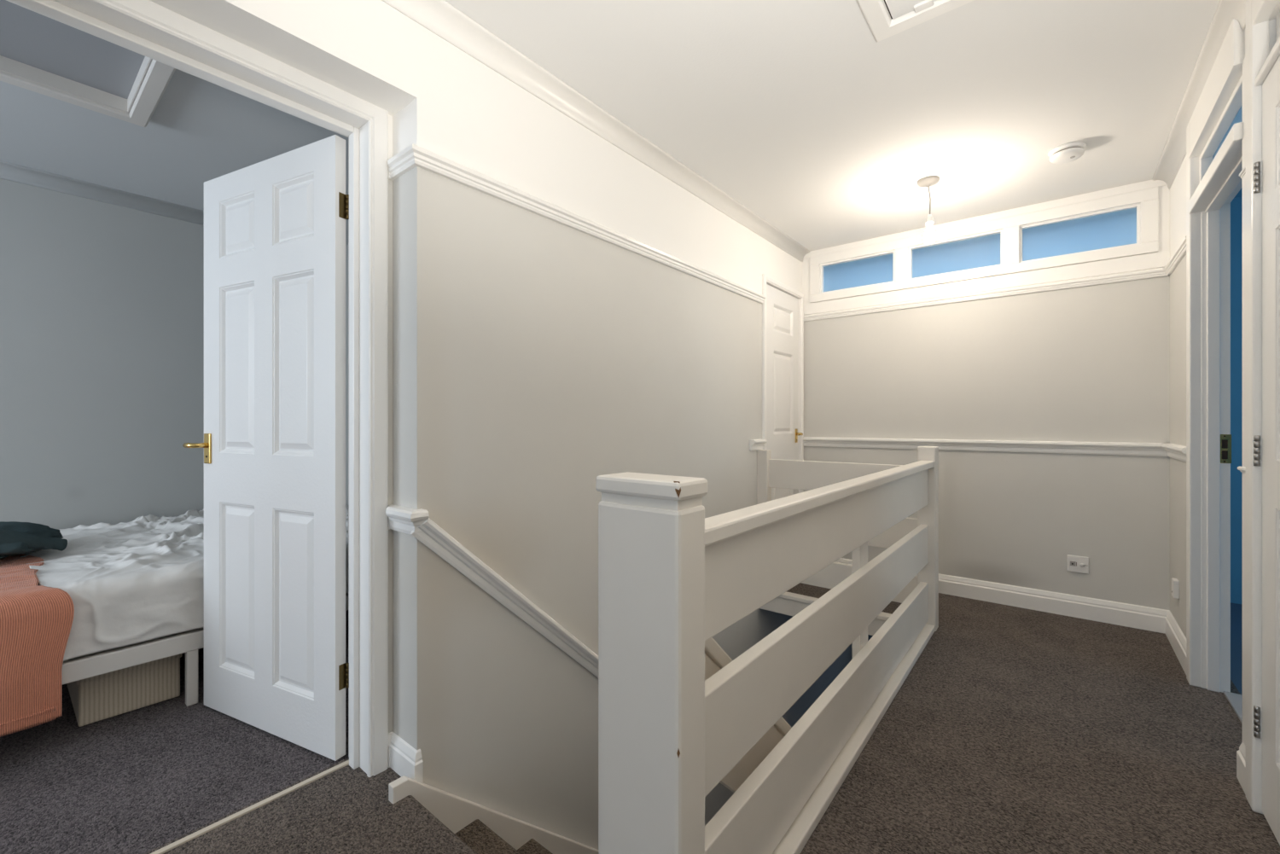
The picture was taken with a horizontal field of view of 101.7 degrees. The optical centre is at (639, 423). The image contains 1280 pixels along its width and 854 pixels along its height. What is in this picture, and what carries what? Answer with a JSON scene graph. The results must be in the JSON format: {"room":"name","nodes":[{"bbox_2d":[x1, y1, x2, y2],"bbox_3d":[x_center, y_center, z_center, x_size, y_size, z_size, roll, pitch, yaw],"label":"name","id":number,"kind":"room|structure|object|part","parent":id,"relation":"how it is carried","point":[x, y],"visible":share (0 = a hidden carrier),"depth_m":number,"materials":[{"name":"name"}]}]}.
{"room":"stair landing","nodes":[
{"label":"stair landing","id":0,"kind":"room"},
{"bbox_2d":[0,178,203,529],"bbox_3d":[-3.462,-0.135,2.151,0.110,2.400,4.200,0,0,39],"label":"wall","id":1,"kind":"structure","parent":0,"point":[101,304],"depth_m":2.77,"materials":[{"name":"paint"}]},
{"bbox_2d":[0,160,203,225],"bbox_3d":[-3.379,-1.217,2.116,0.064,0.066,4.050,0,0,39],"label":"crown molding","id":2,"kind":"structure","parent":1,"relation":"attached to","point":[10,171],"depth_m":2.75,"materials":[{"name":"grey paint"}]},
{"bbox_2d":[345,244,348,506],"bbox_3d":[-1.226,-0.135,3.051,2.240,2.400,0.110,0,0,39],"label":"wall","id":3,"kind":"structure","parent":0,"point":[346,245],"depth_m":3.65,"materials":[{"name":"paint"}]},
{"bbox_2d":[149,0,852,849],"bbox_3d":[-0.441,1.215,2.026,0.270,5.100,7.800,0,0,39],"label":"wall","id":4,"kind":"structure","parent":0,"point":[533,357],"depth_m":1.83,"materials":[{"name":"paint"}]},
{"bbox_2d":[5,0,366,773],"bbox_3d":[-1.117,0.055,1.322,0.142,2.020,0.837,0,0,39],"label":"door frame","id":5,"kind":"structure","parent":4,"relation":"attached to","point":[89,17],"depth_m":1.59,"materials":[{"name":"white paint"}]},
{"bbox_2d":[87,0,388,777],"bbox_3d":[-1.056,0.049,1.273,0.018,2.033,0.877,0,0,39],"label":"trim","id":6,"kind":"structure","parent":4,"relation":"attached to","point":[149,14],"depth_m":1.57,"materials":[{"name":"white paint"}]},
{"bbox_2d":[182,134,349,761],"bbox_3d":[-1.289,0.077,1.810,0.786,1.960,0.154,0,0,25],"label":"door","id":7,"kind":"structure","parent":4,"relation":"in","point":[274,445],"depth_m":1.77,"materials":[{"name":"white wood"}]},
{"bbox_3d":[-1.637,0.082,1.923,0.062,0.021,0.060,0,0,25],"label":"lever","id":8,"kind":"part","parent":7,"relation":"part of","materials":[{"name":"gold metal"}]},
{"bbox_3d":[-1.607,0.094,1.938,0.040,0.112,0.007,0,0,25],"label":"handle","id":9,"kind":"part","parent":7,"relation":"part of","materials":[{"name":"gold metal"}]},
{"bbox_2d":[388,732,423,784],"bbox_3d":[-0.714,1.016,1.579,0.166,0.098,0.026,0,0,37],"label":"baseboard","id":10,"kind":"structure","parent":4,"relation":"attached to","point":[404,759],"depth_m":1.56,"materials":[{"name":"white paint"}]},
{"bbox_2d":[385,504,429,535],"bbox_3d":[-0.710,0.292,1.565,0.190,0.075,0.055,0,0,39],"label":"rail","id":11,"kind":"object","parent":4,"relation":"attached to","point":[404,520],"visible":1,"depth_m":1.53,"materials":[{"name":"white paint"}]},
{"bbox_2d":[409,517,598,678],"bbox_3d":[0.121,1.411,2.477,0.038,2.267,2.482,0,0,39],"label":"rail","id":12,"kind":"object","parent":4,"relation":"attached to","point":[433,537],"visible":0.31,"depth_m":1.75,"materials":[{"name":"white paint"}]},
{"bbox_2d":[387,143,766,303],"bbox_3d":[0.001,-0.786,2.453,0.181,0.052,2.311,0,0,39],"label":"rail","id":13,"kind":"object","parent":4,"relation":"attached to","point":[414,155],"visible":1,"depth_m":1.88,"materials":[{"name":"white paint"}]},
{"bbox_2d":[381,0,810,261],"bbox_3d":[-0.769,-1.217,1.353,0.064,0.066,6.340,0,0,39],"label":"crown molding","id":14,"kind":"structure","parent":4,"relation":"attached to","point":[439,17],"depth_m":1.98,"materials":[{"name":"white paint"}]},
{"bbox_2d":[749,439,767,450],"bbox_3d":[0.735,0.135,3.239,0.036,0.067,0.165,0,0,39],"label":"rail","id":15,"kind":"object","parent":4,"relation":"attached to","point":[754,445],"visible":0.97,"depth_m":3.21,"materials":[{"name":"white paint"}]},
{"bbox_2d":[762,273,803,493],"bbox_3d":[0.885,0.058,3.655,0.288,2.014,0.658,0,0,39],"label":"door frame","id":16,"kind":"structure","parent":4,"relation":"attached to","point":[766,280],"depth_m":3.55,"materials":[{"name":"white paint"}]},
{"bbox_2d":[767,284,802,500],"bbox_3d":[0.986,0.077,3.566,0.095,1.960,0.562,0,0,39],"label":"door","id":17,"kind":"structure","parent":4,"relation":"in","point":[782,308],"depth_m":3.59,"materials":[{"name":"white wood"}]},
{"bbox_3d":[1.125,0.090,3.752,0.007,0.100,0.035,0,0,39],"label":"handle","id":18,"kind":"part","parent":17,"relation":"part of","materials":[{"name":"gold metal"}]},
{"bbox_2d":[0,0,1219,250],"bbox_3d":[-0.986,-1.302,1.605,4.650,0.105,6.460,0,0,39],"label":"ceiling","id":19,"kind":"structure","parent":0,"point":[827,131],"depth_m":2.06,"materials":[{"name":"white paint"}]},
{"bbox_2d":[0,0,176,127],"bbox_3d":[-1.994,-1.257,1.633,0.719,0.086,0.761,0,0,39],"label":"hatch","id":20,"kind":"object","parent":19,"relation":"attached to","point":[40,54],"visible":0.8,"depth_m":1.85,"materials":[{"name":"white paint"}]},
{"bbox_3d":[-1.995,-1.290,1.632,0.603,0.020,0.643,0,0,39],"label":"panel","id":21,"kind":"part","parent":20,"relation":"part of","materials":[{"name":"grey paint"}]},
{"bbox_3d":[-1.994,-1.232,1.633,0.719,0.036,0.761,0,0,39],"label":"frame","id":22,"kind":"part","parent":20,"relation":"part of","materials":[{"name":"white paint"}]},
{"bbox_2d":[856,0,974,41],"bbox_3d":[0.815,-1.241,1.257,0.620,0.018,0.620,0,0,39],"label":"hatch","id":23,"kind":"object","parent":19,"relation":"attached to","point":[886,19],"visible":1,"depth_m":1.57,"materials":[{"name":"white paint"}]},
{"bbox_3d":[0.815,-1.244,1.257,0.492,0.009,0.492,0,0,39],"label":"panel","id":24,"kind":"part","parent":23,"relation":"part of","materials":[{"name":"white paint"}]},
{"bbox_2d":[917,175,939,244],"bbox_3d":[1.484,-1.087,2.683,0.102,0.326,0.102,0,0,39],"label":"pendant light","id":25,"kind":"object","parent":19,"relation":"hanging from","point":[929,236],"visible":1,"depth_m":2.67,"materials":[{"name":"white plastic"}]},
{"bbox_3d":[1.488,-1.143,2.682,0.015,0.156,0.008,0,0,25],"label":"cord","id":26,"kind":"part","parent":25,"relation":"part of","materials":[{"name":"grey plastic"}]},
{"bbox_3d":[1.489,-0.970,2.680,0.059,0.090,0.059,0,0,39],"label":"bulb","id":27,"kind":"part","parent":25,"relation":"part of","materials":[{"name":"white glass"}]},
{"bbox_2d":[1047,141,1086,163],"bbox_3d":[1.946,-1.225,2.377,0.134,0.050,0.134,0,0,39],"label":"smoke detector","id":28,"kind":"object","parent":19,"relation":"attached to","point":[1066,153],"visible":1,"depth_m":2.34,"materials":[{"name":"white plastic"}]},
{"bbox_2d":[0,582,1279,853],"bbox_3d":[0.325,1.110,1.119,7.300,0.090,7.350,0,0,39],"label":"floor","id":29,"kind":"structure","parent":0,"point":[1013,730],"depth_m":1.59,"materials":[{"name":"grey carpet"}]},
{"bbox_2d":[66,653,181,727],"bbox_3d":[-2.110,0.974,2.114,0.631,0.174,0.280,0,0,39],"label":"storage box","id":30,"kind":"object","parent":29,"relation":"on","point":[103,696],"visible":0.38,"depth_m":1.91,"materials":[{"name":"beige wicker"}]},
{"bbox_3d":[-2.110,0.898,2.114,0.631,0.023,0.280,0,0,39],"label":"lid","id":31,"kind":"part","parent":30,"relation":"part of","materials":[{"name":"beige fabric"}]},
{"bbox_2d":[61,593,348,706],"bbox_3d":[-2.238,0.929,2.410,1.410,0.272,2.000,0,0,39],"label":"bed","id":32,"kind":"object","parent":29,"relation":"on","point":[189,642],"visible":0.14,"depth_m":1.87,"materials":[{"name":"white paint"}]},
{"bbox_3d":[-1.703,0.962,1.980,0.034,0.206,0.034,0,0,39],"label":"leg","id":33,"kind":"part","parent":32,"relation":"part of","materials":[{"name":"white paint"}]},
{"bbox_3d":[-2.241,0.672,2.412,1.404,0.242,1.998,0,0,39],"label":"mattress","id":34,"kind":"object","parent":32,"relation":"on","visible":0},
{"bbox_2d":[0,553,74,737],"bbox_3d":[-2.369,0.743,1.695,0.826,0.429,0.668,0,0,39],"label":"throw blanket","id":35,"kind":"object","parent":34,"relation":"on","point":[36,620],"visible":0.98,"depth_m":1.64,"materials":[{"name":"orange fabric"}]},
{"bbox_2d":[0,521,67,558],"bbox_3d":[-2.636,0.463,2.053,0.584,0.134,0.492,0,0,39],"label":"pillow","id":36,"kind":"object","parent":35,"relation":"on","point":[16,538],"visible":1,"depth_m":2.06,"materials":[{"name":"teal fabric"}]},
{"bbox_2d":[20,505,348,661],"bbox_3d":[-2.092,0.615,2.565,1.408,0.332,1.305,0,0,39],"label":"sheet","id":37,"kind":"object","parent":34,"relation":"on","point":[141,579],"visible":0.37,"depth_m":1.94,"materials":[{"name":"white fabric"}]},
{"bbox_2d":[150,759,349,853],"bbox_3d":[-1.146,1.063,1.345,0.017,0.008,0.765,0,0,39],"label":"threshold","id":38,"kind":"object","parent":29,"relation":"on","point":[192,836],"visible":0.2,"depth_m":1.43,"materials":[{"name":"beige paint"}]},
{"bbox_2d":[595,446,938,853],"bbox_3d":[0.741,0.706,1.859,0.196,1.218,2.395,0,0,39],"label":"balustrade","id":39,"kind":"object","parent":29,"relation":"on","point":[672,578],"visible":0.93,"depth_m":1.12,"materials":[{"name":"beige paint"}]},
{"bbox_3d":[0.019,0.722,0.966,0.189,1.187,0.089,0,0,39],"label":"newel post","id":40,"kind":"part","parent":39,"relation":"part of","materials":[{"name":"beige paint"}]},
{"bbox_2d":[704,637,791,792],"bbox_3d":[0.841,1.652,2.072,0.050,2.734,2.663,0,0,39],"label":"stair handrail","id":41,"kind":"object","parent":39,"relation":"attached to","point":[716,658],"visible":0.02,"depth_m":1.33,"materials":[{"name":"beige paint"}]},
{"bbox_3d":[0.785,0.210,1.825,0.064,0.034,2.216,0,0,39],"label":"handrail","id":42,"kind":"part","parent":39,"relation":"part of","materials":[{"name":"beige paint"}]},
{"bbox_3d":[0.780,1.050,1.830,0.085,0.030,2.214,0,0,39],"label":"rail","id":43,"kind":"part","parent":39,"relation":"part of","materials":[{"name":"beige paint"}]},
{"bbox_3d":[1.505,0.638,2.724,0.085,1.034,0.090,0,0,39],"label":"newel post","id":44,"kind":"part","parent":39,"relation":"part of","materials":[{"name":"beige paint"}]},
{"bbox_2d":[756,449,917,635],"bbox_3d":[1.105,0.666,3.012,0.897,0.997,0.075,0,0,39],"label":"balustrade","id":45,"kind":"object","parent":29,"relation":"on","point":[794,474],"visible":0.17,"depth_m":3.05,"materials":[{"name":"beige paint"}]},
{"bbox_3d":[0.778,0.617,3.267,0.068,0.897,0.062,0,0,39],"label":"half post","id":46,"kind":"part","parent":45,"relation":"part of","materials":[{"name":"beige paint"}]},
{"bbox_3d":[1.108,1.052,3.016,0.897,0.026,0.065,0,0,39],"label":"rail","id":47,"kind":"part","parent":45,"relation":"part of","materials":[{"name":"beige paint"}]},
{"bbox_2d":[1223,691,1242,723],"bbox_3d":[2.108,1.062,1.768,0.060,0.011,0.700,0,0,39],"label":"threshold","id":48,"kind":"object","parent":29,"relation":"on","point":[1235,700],"visible":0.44,"depth_m":1.98,"materials":[{"name":"grey wood"}]},
{"bbox_2d":[803,203,1169,610],"bbox_3d":[2.024,-0.090,3.249,2.030,2.490,0.120,0,0,39],"label":"wall","id":49,"kind":"structure","parent":0,"point":[1087,363],"depth_m":3.00,"materials":[{"name":"paint"}]},
{"bbox_2d":[802,436,1167,456],"bbox_3d":[1.929,0.135,3.226,1.910,0.067,0.036,0,0,39],"label":"rail","id":50,"kind":"object","parent":49,"relation":"attached to","point":[1067,447],"visible":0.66,"depth_m":3.06,"materials":[{"name":"white paint"}]},
{"bbox_2d":[802,179,1186,321],"bbox_3d":[1.766,-0.999,3.024,1.910,0.503,0.675,0,0,39],"label":"window","id":51,"kind":"structure","parent":49,"relation":"in","point":[994,245],"depth_m":3.06,"materials":[{"name":"white paint"}]},
{"bbox_3d":[1.513,-1.036,3.625,0.482,0.202,0.006,0,0,39],"label":"pane","id":52,"kind":"part","parent":51,"relation":"part of","materials":[{"name":"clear glass"}]},
{"bbox_3d":[1.966,-1.036,3.259,0.488,0.202,0.006,0,0,39],"label":"pane","id":53,"kind":"part","parent":51,"relation":"part of","materials":[{"name":"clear glass"}]},
{"bbox_3d":[2.421,-1.036,2.892,0.494,0.202,0.006,0,0,39],"label":"pane","id":54,"kind":"part","parent":51,"relation":"part of","materials":[{"name":"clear glass"}]},
{"bbox_2d":[835,558,1169,634],"bbox_3d":[1.934,1.006,3.233,1.910,0.117,0.018,0,0,39],"label":"baseboard","id":55,"kind":"structure","parent":49,"relation":"attached to","point":[1109,612],"depth_m":2.91,"materials":[{"name":"white paint"}]},
{"bbox_2d":[1070,561,1076,566],"bbox_3d":[2.382,0.773,2.869,0.024,0.026,0.002,0,0,39],"label":"shutter","id":56,"kind":"object","parent":49,"relation":"attached to","point":[1072,563],"depth_m":2.87,"materials":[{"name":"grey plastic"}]},
{"bbox_2d":[1067,554,1088,574],"bbox_3d":[2.399,0.774,2.856,0.092,0.090,0.022,0,0,39],"label":"socket","id":57,"kind":"object","parent":49,"relation":"attached to","point":[1076,564],"visible":1,"depth_m":2.86,"materials":[{"name":"white plastic"}]},
{"bbox_2d":[1169,0,1279,637],"bbox_3d":[0.764,-0.135,0.193,0.088,2.400,6.460,0,0,39],"label":"wall","id":58,"kind":"structure","parent":0,"point":[1178,190],"depth_m":2.44,"materials":[{"name":"paint"}]},
{"bbox_2d":[1160,442,1186,461],"bbox_3d":[2.476,0.135,2.413,0.036,0.067,0.615,0,0,39],"label":"rail","id":59,"kind":"object","parent":58,"relation":"attached to","point":[1177,451],"visible":0.8,"depth_m":2.38,"materials":[{"name":"white paint"}]},
{"bbox_2d":[1171,577,1179,599],"bbox_3d":[2.518,0.777,2.453,0.022,0.084,0.056,0,0,39],"label":"wall socket","id":60,"kind":"object","parent":58,"relation":"attached to","point":[1175,583],"visible":1,"depth_m":2.43,"materials":[{"name":"white plastic"}]},
{"bbox_2d":[1165,610,1186,674],"bbox_3d":[2.483,1.006,2.407,0.018,0.117,0.615,0,0,39],"label":"baseboard","id":61,"kind":"structure","parent":58,"relation":"attached to","point":[1177,639],"depth_m":2.40,"materials":[{"name":"white paint"}]},
{"bbox_2d":[1152,0,1245,189],"bbox_3d":[0.699,-1.217,0.233,0.064,0.066,6.240,0,0,39],"label":"crown molding","id":62,"kind":"structure","parent":58,"relation":"attached to","point":[1173,154],"depth_m":1.91,"materials":[{"name":"white paint"}]},
{"bbox_2d":[1186,18,1245,746],"bbox_3d":[2.062,-0.092,1.819,0.114,2.315,0.821,0,0,39],"label":"door frame","id":63,"kind":"structure","parent":58,"relation":"attached to","point":[1212,184],"depth_m":2.07,"materials":[{"name":"white paint"}]},
{"bbox_2d":[1220,434,1231,463],"bbox_3d":[2.306,0.101,2.054,0.032,0.114,0.006,0,0,39],"label":"strike plate","id":64,"kind":"object","parent":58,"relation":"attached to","point":[1225,439],"visible":1,"depth_m":2.05,"materials":[{"name":"gold metal"}]},
{"bbox_2d":[1213,104,1242,158],"bbox_3d":[2.066,-0.990,1.807,0.006,0.174,0.688,0,0,39],"label":"window","id":65,"kind":"structure","parent":58,"relation":"in","point":[1238,118],"depth_m":1.81,"materials":[{"name":"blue glass"}]},
{"bbox_2d":[1236,741,1245,795],"bbox_3d":[1.771,1.006,1.525,0.018,0.117,0.098,0,0,39],"label":"baseboard","id":66,"kind":"object","parent":58,"relation":"attached to","point":[1241,753],"visible":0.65,"depth_m":1.53,"materials":[{"name":"white paint"}]},
{"bbox_2d":[1239,165,1245,179],"bbox_3d":[1.775,-0.741,1.526,0.013,0.022,0.104,0,0,39],"label":"rail","id":67,"kind":"object","parent":58,"relation":"attached to","point":[1242,173],"visible":0.44,"depth_m":1.54,"materials":[{"name":"white paint"}]},
{"bbox_2d":[1245,0,1279,814],"bbox_3d":[1.466,-0.092,1.094,0.092,2.315,0.925,0,0,39],"label":"door frame","id":68,"kind":"structure","parent":58,"relation":"attached to","point":[1259,62],"depth_m":1.43,"materials":[{"name":"white paint"}]},
{"bbox_2d":[1253,55,1279,845],"bbox_3d":[1.461,0.068,1.117,0.049,1.970,0.769,0,0,39],"label":"door","id":69,"kind":"structure","parent":58,"relation":"in","point":[1271,87],"depth_m":1.35,"materials":[{"name":"white wood"}]},
{"bbox_2d":[1276,10,1279,40],"bbox_3d":[1.473,-1.015,1.092,0.018,0.160,0.790,0,0,39],"label":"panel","id":70,"kind":"object","parent":58,"relation":"attached to","point":[1278,14],"visible":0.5,"depth_m":1.39,"materials":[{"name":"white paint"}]},
{"bbox_2d":[1230,197,1242,604],"bbox_3d":[3.013,-0.090,0.749,2.650,2.490,4.550,0,0,39],"label":"wall","id":71,"kind":"structure","parent":0,"point":[1236,203],"depth_m":3.09,"materials":[{"name":"paint"}]},
{"bbox_2d":[1237,466,1245,473],"bbox_3d":[1.774,0.145,1.527,0.016,0.030,0.104,0,0,39],"label":"rail","id":72,"kind":"object","parent":71,"relation":"attached to","point":[1242,469],"visible":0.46,"depth_m":1.54,"materials":[{"name":"white paint"}]},
{"bbox_2d":[1234,187,1242,197],"bbox_3d":[2.118,-1.385,1.471,4.950,0.100,4.550,0,0,39],"label":"ceiling","id":73,"kind":"structure","parent":0,"point":[1240,193],"depth_m":3.04,"materials":[{"name":"paint"}]},
{"bbox_3d":[0.808,3.715,1.918,2.350,0.100,6.400,0,0,39],"label":"floor","id":74,"kind":"structure","parent":0,"visible":0},
{"bbox_2d":[388,775,598,853],"bbox_3d":[0.502,2.345,2.326,0.820,2.651,2.850,0,0,39],"label":"staircase","id":75,"kind":"structure","parent":74,"relation":"on","point":[467,827],"depth_m":1.60,"materials":[{"name":"white wood"}]}
]}

